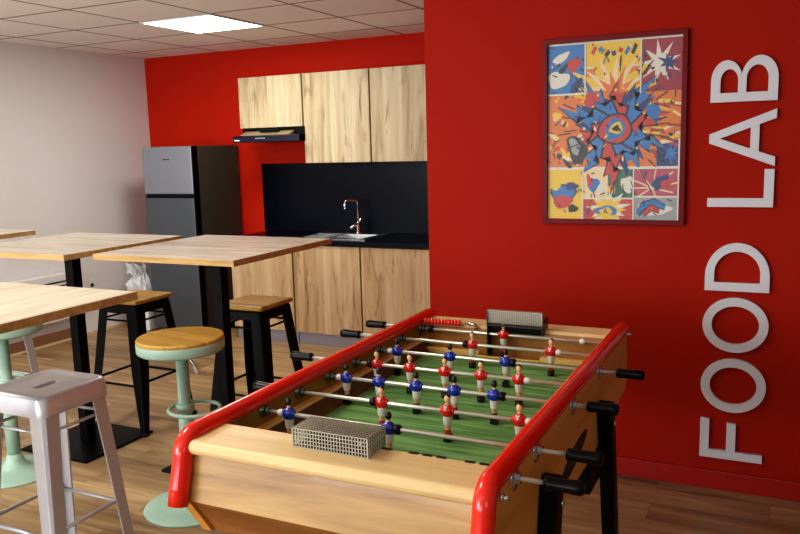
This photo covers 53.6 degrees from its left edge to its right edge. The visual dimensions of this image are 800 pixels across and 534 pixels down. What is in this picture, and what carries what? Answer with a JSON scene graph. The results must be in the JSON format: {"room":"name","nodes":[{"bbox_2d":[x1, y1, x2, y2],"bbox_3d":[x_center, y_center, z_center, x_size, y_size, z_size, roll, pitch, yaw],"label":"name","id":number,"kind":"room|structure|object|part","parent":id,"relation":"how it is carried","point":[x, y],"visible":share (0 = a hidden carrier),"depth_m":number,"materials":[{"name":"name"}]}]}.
{"room":"common room","nodes":[
{"label":"common room","id":0,"kind":"room"},
{"bbox_2d":[0,42,150,343],"bbox_3d":[-4.203,-0.135,3.901,0.120,2.420,8.520,3,10,26],"label":"wall","id":1,"kind":"structure","parent":0,"point":[74,125],"depth_m":6.66,"materials":[{"name":"white paint"}]},
{"bbox_2d":[9,328,70,354],"bbox_3d":[-3.121,0.667,6.072,0.014,0.080,1.680,3,10,26],"label":"trim","id":2,"kind":"structure","parent":1,"relation":"attached to","point":[49,338],"depth_m":6.47,"materials":[{"name":"brown wood"}]},
{"bbox_2d":[12,272,68,324],"bbox_3d":[-3.059,0.328,6.064,0.080,0.390,1.420,3,10,26],"label":"radiator","id":3,"kind":"object","parent":1,"relation":"attached to","point":[56,279],"visible":0.02,"depth_m":6.42,"materials":[{"name":"white metal"}]},
{"bbox_2d":[10,322,126,356],"bbox_3d":[-4.137,1.062,4.001,0.012,0.020,8.400,3,10,26],"label":"baseboard","id":4,"kind":"structure","parent":1,"relation":"attached to","point":[123,323],"depth_m":6.64,"materials":[{"name":"beige"}]},
{"bbox_2d":[87,279,95,287],"bbox_3d":[-2.693,0.153,6.913,0.013,0.080,0.080,3,10,26],"label":"wall socket","id":5,"kind":"object","parent":1,"relation":"attached to","point":[91,283],"visible":0.84,"depth_m":6.90,"materials":[{"name":"white plastic"}]},
{"bbox_2d":[0,0,423,58],"bbox_3d":[-0.357,-1.200,1.843,8.740,0.100,8.520,3,10,26],"label":"ceiling","id":6,"kind":"structure","parent":0,"point":[111,27],"depth_m":5.41,"materials":[{"name":"tile"}]},
{"bbox_2d":[139,14,264,33],"bbox_3d":[-1.349,-1.669,5.447,0.600,0.008,0.600,3,10,26],"label":"recessed light","id":7,"kind":"object","parent":6,"relation":"in","point":[205,23],"visible":1,"depth_m":5.41,"materials":[{"name":"white plastic"}]},
{"bbox_2d":[144,32,424,234],"bbox_3d":[-0.605,-0.673,6.779,3.820,2.420,0.120,3,10,26],"label":"wall","id":8,"kind":"structure","parent":0,"point":[193,99],"depth_m":7.04,"materials":[{"name":"red paint"}]},
{"bbox_2d":[233,126,305,142],"bbox_3d":[-1.000,-1.101,6.574,0.635,0.118,0.442,3,10,26],"label":"hood","id":9,"kind":"object","parent":8,"relation":"attached to","point":[292,133],"visible":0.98,"depth_m":6.41,"materials":[{"name":"black plastic"}]},
{"bbox_2d":[238,73,303,128],"bbox_3d":[-0.992,-1.372,6.599,0.620,0.414,0.330,3,10,26],"label":"upper cabinet","id":10,"kind":"object","parent":8,"relation":"attached to","point":[277,100],"visible":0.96,"depth_m":6.45,"materials":[{"name":"brown wood"}]},
{"bbox_2d":[302,68,371,162],"bbox_3d":[-0.432,-1.201,6.354,0.599,0.708,0.330,3,10,26],"label":"upper cabinet","id":11,"kind":"object","parent":8,"relation":"attached to","point":[336,104],"visible":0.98,"depth_m":6.20,"materials":[{"name":"brown wood"}]},
{"bbox_2d":[261,161,428,233],"bbox_3d":[-0.066,-0.566,6.458,2.537,0.583,0.012,3,10,26],"label":"backsplash panel","id":12,"kind":"object","parent":8,"relation":"attached to","point":[392,197],"visible":0.51,"depth_m":6.63,"materials":[{"name":"black laminate"}]},
{"bbox_2d":[369,64,426,161],"bbox_3d":[0.117,-1.175,6.090,0.605,0.708,0.330,3,10,26],"label":"upper cabinet","id":13,"kind":"object","parent":8,"relation":"attached to","point":[397,93],"visible":0.56,"depth_m":5.97,"materials":[{"name":"brown wood"}]},
{"bbox_2d":[0,322,799,533],"bbox_3d":[-0.289,1.290,2.224,8.740,0.100,8.520,3,10,26],"label":"floor","id":14,"kind":"structure","parent":0,"point":[645,506],"depth_m":3.67,"materials":[{"name":"brown wood"}]},
{"bbox_2d":[0,229,35,238],"bbox_3d":[-2.775,0.358,4.793,0.803,1.098,0.803,3,10,26],"label":"table","id":15,"kind":"object","parent":14,"relation":"on","point":[4,233],"visible":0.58,"depth_m":4.81,"materials":[{"name":"brown wood"}]},
{"bbox_2d":[0,324,42,488],"bbox_3d":[-1.921,0.639,3.882,0.412,0.774,0.412,-10,12,-44],"label":"round stool","id":16,"kind":"object","parent":14,"relation":"on","point":[17,469],"visible":0.53,"depth_m":3.85,"materials":[{"name":"green metal"}]},
{"bbox_2d":[12,335,39,378],"bbox_3d":[-2.356,0.553,4.598,0.386,0.750,0.386,3,10,26],"label":"bar stool","id":17,"kind":"object","parent":14,"relation":"on","point":[28,341],"visible":0.09,"depth_m":4.64,"materials":[{"name":"grey metal"}]},
{"bbox_3d":[-2.164,0.547,4.665,0.122,0.708,0.094,-5,9,-19],"label":"leg","id":18,"kind":"part","parent":17,"relation":"part of","materials":[{"name":"grey metal"}]},
{"bbox_2d":[0,369,133,533],"bbox_3d":[-1.243,0.784,2.860,0.386,0.760,0.386,3,10,26],"label":"bar stool","id":19,"kind":"object","parent":14,"relation":"on","point":[45,397],"visible":1,"depth_m":2.75,"materials":[{"name":"grey metal"}]},
{"bbox_3d":[-1.434,0.808,2.796,0.122,0.718,0.094,-5,9,-19],"label":"leg","id":20,"kind":"part","parent":19,"relation":"part of","materials":[{"name":"grey metal"}]},
{"bbox_3d":[-1.176,0.820,2.671,0.094,0.718,0.122,-5,9,-19],"label":"leg","id":21,"kind":"part","parent":19,"relation":"part of","materials":[{"name":"grey metal"}]},
{"bbox_3d":[-1.252,0.443,2.807,0.302,0.070,0.302,3,10,26],"label":"seat","id":22,"kind":"part","parent":19,"relation":"part of","materials":[{"name":"grey metal"}]},
{"bbox_3d":[-1.309,0.765,3.050,0.094,0.718,0.122,-5,9,-19],"label":"leg","id":23,"kind":"part","parent":19,"relation":"part of","materials":[{"name":"grey metal"}]},
{"bbox_3d":[-1.051,0.777,2.926,0.122,0.718,0.094,-5,9,-19],"label":"leg","id":24,"kind":"part","parent":19,"relation":"part of","materials":[{"name":"grey metal"}]},
{"bbox_2d":[0,282,137,333],"bbox_3d":[-1.395,0.667,2.532,0.803,1.098,0.803,3,10,26],"label":"table","id":25,"kind":"object","parent":14,"relation":"on","point":[22,305],"visible":1,"depth_m":2.50,"materials":[{"name":"brown wood"}]},
{"bbox_2d":[0,232,181,463],"bbox_3d":[-1.720,0.412,4.253,0.803,1.098,0.803,3,10,26],"label":"table","id":26,"kind":"object","parent":14,"relation":"on","point":[85,442],"visible":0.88,"depth_m":4.21,"materials":[{"name":"brown wood"}]},
{"bbox_3d":[-1.706,0.949,4.335,0.480,0.012,0.480,3,10,26],"label":"plate","id":27,"kind":"part","parent":26,"relation":"part of","materials":[{"name":"black metal"}]},
{"bbox_2d":[94,290,196,437],"bbox_3d":[-1.513,0.531,4.593,0.432,0.750,0.432,3,10,26],"label":"bar stool","id":28,"kind":"object","parent":14,"relation":"on","point":[148,301],"visible":0.68,"depth_m":4.41,"materials":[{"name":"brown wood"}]},
{"bbox_3d":[-1.720,0.560,4.524,0.153,0.701,0.100,-5,9,-19],"label":"leg","id":29,"kind":"part","parent":28,"relation":"part of","materials":[{"name":"black metal"}]},
{"bbox_3d":[-1.440,0.573,4.390,0.100,0.701,0.153,-5,9,-19],"label":"leg","id":30,"kind":"part","parent":28,"relation":"part of","materials":[{"name":"black metal"}]},
{"bbox_3d":[-1.523,0.173,4.538,0.300,0.026,0.300,3,10,26],"label":"seat","id":31,"kind":"part","parent":28,"relation":"part of","materials":[{"name":"brown wood"}]},
{"bbox_3d":[-1.305,0.527,4.665,0.153,0.701,0.100,-5,9,-19],"label":"leg","id":32,"kind":"part","parent":28,"relation":"part of","materials":[{"name":"black"}]},
{"bbox_2d":[145,312,159,330],"bbox_3d":[-2.238,0.365,7.098,0.199,0.360,0.279,3,10,26],"label":"waste bin","id":33,"kind":"object","parent":14,"relation":"on","point":[150,324],"visible":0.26,"depth_m":6.99,"materials":[{"name":"white plastic"}]},
{"bbox_2d":[125,262,151,290],"bbox_3d":[-2.274,0.076,7.062,0.286,0.282,0.352,3,10,26],"label":"plastic bag","id":34,"kind":"object","parent":33,"relation":"on","point":[141,279],"visible":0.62,"depth_m":6.97,"materials":[{"name":"white plastic"}]},
{"bbox_2d":[135,326,224,527],"bbox_3d":[-0.931,0.678,3.450,0.412,0.774,0.412,4,11,34],"label":"round stool","id":35,"kind":"object","parent":14,"relation":"on","point":[180,345],"visible":0.74,"depth_m":3.37,"materials":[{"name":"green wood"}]},
{"bbox_3d":[-0.942,0.306,3.393,0.368,0.022,0.368,4,11,34],"label":"seat","id":36,"kind":"part","parent":35,"relation":"part of","materials":[{"name":"brown wood"}]},
{"bbox_2d":[142,145,241,328],"bbox_3d":[-1.792,-0.256,6.978,0.540,1.600,0.622,3,10,26],"label":"fridge","id":37,"kind":"object","parent":14,"relation":"on","point":[191,191],"visible":0.73,"depth_m":6.71,"materials":[{"name":"grey metal"}]},
{"bbox_3d":[-1.935,-0.810,6.639,0.530,0.395,0.055,3,10,26],"label":"freezer door","id":38,"kind":"part","parent":37,"relation":"part of","materials":[{"name":"silver metal"}]},
{"bbox_3d":[-1.914,-0.028,6.759,0.530,1.122,0.055,3,10,26],"label":"door","id":39,"kind":"part","parent":37,"relation":"part of","materials":[{"name":"silver metal"}]},
{"bbox_2d":[93,235,331,473],"bbox_3d":[-0.869,0.440,3.920,0.803,1.098,0.803,3,10,26],"label":"table","id":40,"kind":"object","parent":14,"relation":"on","point":[220,252],"visible":0.7,"depth_m":3.84,"materials":[{"name":"brown wood"}]},
{"bbox_3d":[-0.854,0.977,4.002,0.480,0.012,0.480,3,10,26],"label":"plate","id":41,"kind":"part","parent":40,"relation":"part of","materials":[{"name":"black metal"}]},
{"bbox_2d":[210,294,302,411],"bbox_3d":[-0.774,0.551,4.330,0.432,0.750,0.432,3,10,26],"label":"bar stool","id":42,"kind":"object","parent":14,"relation":"on","point":[256,312],"visible":0.46,"depth_m":4.21,"materials":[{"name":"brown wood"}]},
{"bbox_3d":[-0.981,0.580,4.262,0.153,0.701,0.100,-5,9,-19],"label":"leg","id":43,"kind":"part","parent":42,"relation":"part of","materials":[{"name":"black metal"}]},
{"bbox_3d":[-0.846,0.534,4.538,0.100,0.701,0.153,-5,9,-19],"label":"leg","id":44,"kind":"part","parent":42,"relation":"part of","materials":[{"name":"black metal"}]},
{"bbox_3d":[-0.783,0.193,4.276,0.300,0.026,0.300,3,10,26],"label":"seat","id":45,"kind":"part","parent":42,"relation":"part of","materials":[{"name":"brown wood"}]},
{"bbox_3d":[-0.701,0.593,4.127,0.100,0.701,0.153,-5,9,-19],"label":"leg","id":46,"kind":"part","parent":42,"relation":"part of","materials":[{"name":"black metal"}]},
{"bbox_3d":[-0.566,0.547,4.403,0.153,0.701,0.100,-5,9,-19],"label":"leg","id":47,"kind":"part","parent":42,"relation":"part of","materials":[{"name":"black metal"}]},
{"bbox_2d":[232,253,299,342],"bbox_3d":[-0.990,0.169,6.691,0.602,0.803,0.580,3,10,26],"label":"base cabinet","id":48,"kind":"object","parent":14,"relation":"on","point":[274,276],"visible":0.39,"depth_m":6.40,"materials":[{"name":"brown wood"}]},
{"bbox_2d":[240,230,428,249],"bbox_3d":[-0.168,-0.212,6.223,2.487,0.038,0.599,3,10,26],"label":"countertop","id":49,"kind":"structure","parent":48,"relation":"on","point":[395,240],"depth_m":6.04,"materials":[{"name":"black stone"}]},
{"bbox_2d":[299,231,392,240],"bbox_3d":[-0.449,-0.178,6.389,0.644,0.159,0.475,3,10,26],"label":"sink","id":50,"kind":"object","parent":49,"relation":"in","point":[363,236],"visible":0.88,"depth_m":6.42,"materials":[{"name":"silver metal"}]},
{"bbox_3d":[-0.369,-0.167,6.315,0.290,0.156,0.290,3,10,26],"label":"bowl","id":51,"kind":"part","parent":50,"relation":"part of","materials":[{"name":"silver metal"}]},
{"bbox_2d":[343,199,361,233],"bbox_3d":[-0.386,-0.414,6.471,0.149,0.284,0.060,-3,9,-7],"label":"faucet","id":52,"kind":"object","parent":49,"relation":"on","point":[357,224],"visible":1,"depth_m":6.47,"materials":[{"name":"silver metal"}]},
{"bbox_3d":[-0.396,-0.457,6.456,0.126,0.194,0.018,-5,9,-19],"label":"spout","id":53,"kind":"part","parent":52,"relation":"part of","materials":[{"name":"silver metal"}]},
{"bbox_3d":[-0.363,-0.355,6.478,0.108,0.096,0.044,-2,9,-3],"label":"lever","id":54,"kind":"part","parent":52,"relation":"part of","materials":[{"name":"silver metal"}]},
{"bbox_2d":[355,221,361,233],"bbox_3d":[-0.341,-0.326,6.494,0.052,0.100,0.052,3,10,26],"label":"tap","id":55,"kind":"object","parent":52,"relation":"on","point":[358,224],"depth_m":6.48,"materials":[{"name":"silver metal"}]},
{"bbox_2d":[293,246,364,347],"bbox_3d":[-0.441,0.195,6.427,0.602,0.803,0.580,3,10,26],"label":"base cabinet","id":56,"kind":"object","parent":14,"relation":"on","point":[327,279],"visible":0.74,"depth_m":6.17,"materials":[{"name":"brown wood"}]},
{"bbox_2d":[361,247,429,337],"bbox_3d":[0.108,0.220,6.163,0.602,0.803,0.580,3,10,26],"label":"base cabinet","id":57,"kind":"object","parent":14,"relation":"on","point":[395,281],"visible":0.48,"depth_m":5.90,"materials":[{"name":"brown wood"}]},
{"bbox_2d":[168,308,644,533],"bbox_3d":[0.124,0.715,2.512,1.206,0.927,1.629,3,10,26],"label":"foosball table","id":58,"kind":"object","parent":14,"relation":"on","point":[426,423],"visible":1,"depth_m":2.07,"materials":[{"name":"brown wood"}]},
{"bbox_3d":[-0.202,0.445,2.634,0.030,0.282,1.533,3,10,26],"label":"panel","id":59,"kind":"part","parent":58,"relation":"part of","materials":[{"name":"brown wood"}]},
{"bbox_3d":[-0.411,0.369,2.429,0.084,0.032,0.032,3,10,26],"label":"handle","id":60,"kind":"part","parent":58,"relation":"part of","materials":[{"name":"black plastic"}]},
{"bbox_3d":[-0.155,0.641,1.845,0.755,0.117,0.095,3,10,26],"label":"panel","id":61,"kind":"part","parent":58,"relation":"part of","materials":[{"name":"brown wood"}]},
{"bbox_3d":[-0.344,0.314,2.781,0.084,0.032,0.032,3,10,26],"label":"handle","id":62,"kind":"part","parent":58,"relation":"part of","materials":[{"name":"black plastic"}]},
{"bbox_3d":[-0.206,0.378,2.618,0.050,0.194,1.612,3,10,26],"label":"edge rail","id":63,"kind":"part","parent":58,"relation":"part of","materials":[{"name":"red paint"}]},
{"bbox_3d":[-0.174,0.531,1.796,0.755,0.122,0.042,3,10,26],"label":"panel","id":64,"kind":"part","parent":58,"relation":"part of","materials":[{"name":"brown wood"}]},
{"bbox_2d":[189,423,487,504],"bbox_3d":[-0.153,0.449,1.832,0.755,0.037,0.142,3,10,26],"label":"end panel","id":65,"kind":"object","parent":58,"relation":"attached to","point":[414,476],"depth_m":1.79,"materials":[{"name":"brown wood"}]},
{"bbox_3d":[-0.193,0.261,3.098,0.084,0.032,0.032,3,10,26],"label":"handle","id":66,"kind":"part","parent":58,"relation":"part of","materials":[{"name":"black plastic"}]},
{"bbox_3d":[-0.098,0.235,3.250,0.084,0.032,0.032,3,10,26],"label":"handle","id":67,"kind":"part","parent":58,"relation":"part of","materials":[{"name":"black plastic"}]},
{"bbox_3d":[0.011,0.389,2.226,0.863,0.011,0.011,3,10,26],"label":"rod","id":68,"kind":"part","parent":58,"relation":"part of","materials":[{"name":"silver metal"}]},
{"bbox_3d":[-0.007,0.418,2.037,0.893,0.011,0.011,3,10,26],"label":"rod","id":69,"kind":"part","parent":58,"relation":"part of","materials":[{"name":"silver metal"}]},
{"bbox_3d":[0.118,0.335,2.559,0.963,0.011,0.011,3,10,26],"label":"rod","id":70,"kind":"part","parent":58,"relation":"part of","materials":[{"name":"silver metal"}]},
{"bbox_3d":[0.134,0.365,2.359,0.863,0.011,0.011,3,10,26],"label":"rod","id":71,"kind":"part","parent":58,"relation":"part of","materials":[{"name":"silver metal"}]},
{"bbox_3d":[0.272,0.283,2.874,0.963,0.011,0.011,3,10,26],"label":"rod","id":72,"kind":"part","parent":58,"relation":"part of","materials":[{"name":"silver metal"}]},
{"bbox_3d":[0.359,0.257,3.030,0.943,0.011,0.011,3,10,26],"label":"rod","id":73,"kind":"part","parent":58,"relation":"part of","materials":[{"name":"silver metal"}]},
{"bbox_3d":[0.292,0.314,2.667,0.878,0.011,0.011,3,10,26],"label":"rod","id":74,"kind":"part","parent":58,"relation":"part of","materials":[{"name":"silver metal"}]},
{"bbox_2d":[423,316,611,339],"bbox_3d":[0.457,0.242,3.078,0.755,0.037,0.124,3,10,26],"label":"end panel","id":75,"kind":"object","parent":58,"relation":"attached to","point":[556,331],"depth_m":3.04,"materials":[{"name":"brown wood"}]},
{"bbox_3d":[-0.084,0.444,1.885,0.888,0.011,0.011,3,10,26],"label":"rod","id":76,"kind":"part","parent":58,"relation":"part of","materials":[{"name":"silver metal"}]},
{"bbox_3d":[0.351,0.887,1.925,0.045,0.752,0.202,3,10,26],"label":"leg","id":77,"kind":"part","parent":58,"relation":"part of","materials":[{"name":"black metal"}]},
{"bbox_3d":[0.498,0.411,2.279,0.050,0.194,1.612,3,10,26],"label":"edge rail","id":78,"kind":"part","parent":58,"relation":"part of","materials":[{"name":"red paint"}]},
{"bbox_3d":[0.504,0.477,2.294,0.030,0.282,1.533,3,10,26],"label":"panel","id":79,"kind":"part","parent":58,"relation":"part of","materials":[{"name":"brown wood"}]},
{"bbox_3d":[0.348,0.464,1.677,0.084,0.032,0.032,3,10,26],"label":"handle","id":80,"kind":"part","parent":58,"relation":"part of","materials":[{"name":"black plastic"}]},
{"bbox_3d":[0.427,0.439,1.828,0.084,0.032,0.032,3,10,26],"label":"handle","id":81,"kind":"part","parent":58,"relation":"part of","materials":[{"name":"black plastic"}]},
{"bbox_3d":[0.251,0.617,2.659,0.820,0.079,0.220,3,10,26],"label":"under frame","id":82,"kind":"part","parent":58,"relation":"part of","materials":[{"name":"black"}]},
{"bbox_3d":[0.553,0.385,2.157,0.084,0.032,0.032,3,10,26],"label":"handle","id":83,"kind":"part","parent":58,"relation":"part of","materials":[{"name":"black plastic"}]},
{"bbox_3d":[0.696,0.778,2.632,0.045,0.735,0.207,3,10,26],"label":"leg","id":84,"kind":"part","parent":58,"relation":"part of","materials":[{"name":"black metal"}]},
{"bbox_3d":[0.718,0.334,2.462,0.084,0.032,0.032,3,10,26],"label":"handle","id":85,"kind":"part","parent":58,"relation":"part of","materials":[{"name":"black plastic"}]},
{"bbox_2d":[424,0,799,481],"bbox_3d":[2.802,-0.332,3.943,4.800,2.420,2.300,3,10,26],"label":"wall","id":86,"kind":"structure","parent":0,"point":[490,245],"depth_m":3.55,"materials":[{"name":"red paint"}]},
{"bbox_2d":[542,28,689,225],"bbox_3d":[0.938,-0.602,3.502,0.626,0.828,0.024,3,10,26],"label":"framed print","id":87,"kind":"object","parent":86,"relation":"attached to","point":[614,106],"visible":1,"depth_m":3.50,"materials":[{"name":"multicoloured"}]},
{"bbox_2d":[616,456,799,501],"bbox_3d":[2.798,0.831,4.064,4.815,0.085,2.193,3,10,26],"label":"baseboard","id":88,"kind":"structure","parent":86,"relation":"attached to","point":[701,477],"depth_m":3.54,"materials":[{"name":"red paint"}]},
{"bbox_2d":[699,417,761,463],"bbox_3d":[1.453,0.760,3.477,0.254,0.177,0.018,3,10,26],"label":"letter","id":89,"kind":"object","parent":86,"relation":"attached to","point":[729,453],"visible":1,"depth_m":3.48,"materials":[{"name":"grey"}]},
{"bbox_2d":[701,358,765,412],"bbox_3d":[1.446,0.515,3.440,0.262,0.240,0.018,3,10,26],"label":"letter","id":90,"kind":"object","parent":86,"relation":"attached to","point":[746,406],"visible":1,"depth_m":3.43,"materials":[{"name":"grey plastic"}]},
{"bbox_2d":[702,297,768,352],"bbox_3d":[1.439,0.250,3.399,0.262,0.240,0.018,3,10,26],"label":"letter","id":91,"kind":"object","parent":86,"relation":"attached to","point":[762,319],"visible":1,"depth_m":3.39,"materials":[{"name":"grey"}]},
{"bbox_2d":[704,243,769,292],"bbox_3d":[1.432,0.001,3.361,0.254,0.208,0.018,3,10,26],"label":"letter","id":92,"kind":"object","parent":86,"relation":"attached to","point":[710,284],"visible":1,"depth_m":3.35,"materials":[{"name":"grey plastic"}]},
{"bbox_2d":[707,169,774,206],"bbox_3d":[1.423,-0.330,3.311,0.254,0.157,0.018,3,10,26],"label":"letter","id":93,"kind":"object","parent":86,"relation":"attached to","point":[767,200],"visible":1,"depth_m":3.28,"materials":[{"name":"grey plastic"}]},
{"bbox_2d":[709,108,776,165],"bbox_3d":[1.418,-0.534,3.279,0.254,0.232,0.018,3,10,26],"label":"letter","id":94,"kind":"object","parent":86,"relation":"attached to","point":[754,123],"visible":1,"depth_m":3.26,"materials":[{"name":"grey"}]},
{"bbox_2d":[710,55,778,102],"bbox_3d":[1.411,-0.771,3.243,0.254,0.182,0.018,3,10,26],"label":"letter","id":95,"kind":"object","parent":86,"relation":"attached to","point":[766,61],"visible":1,"depth_m":3.24,"materials":[{"name":"grey plastic"}]}
]}

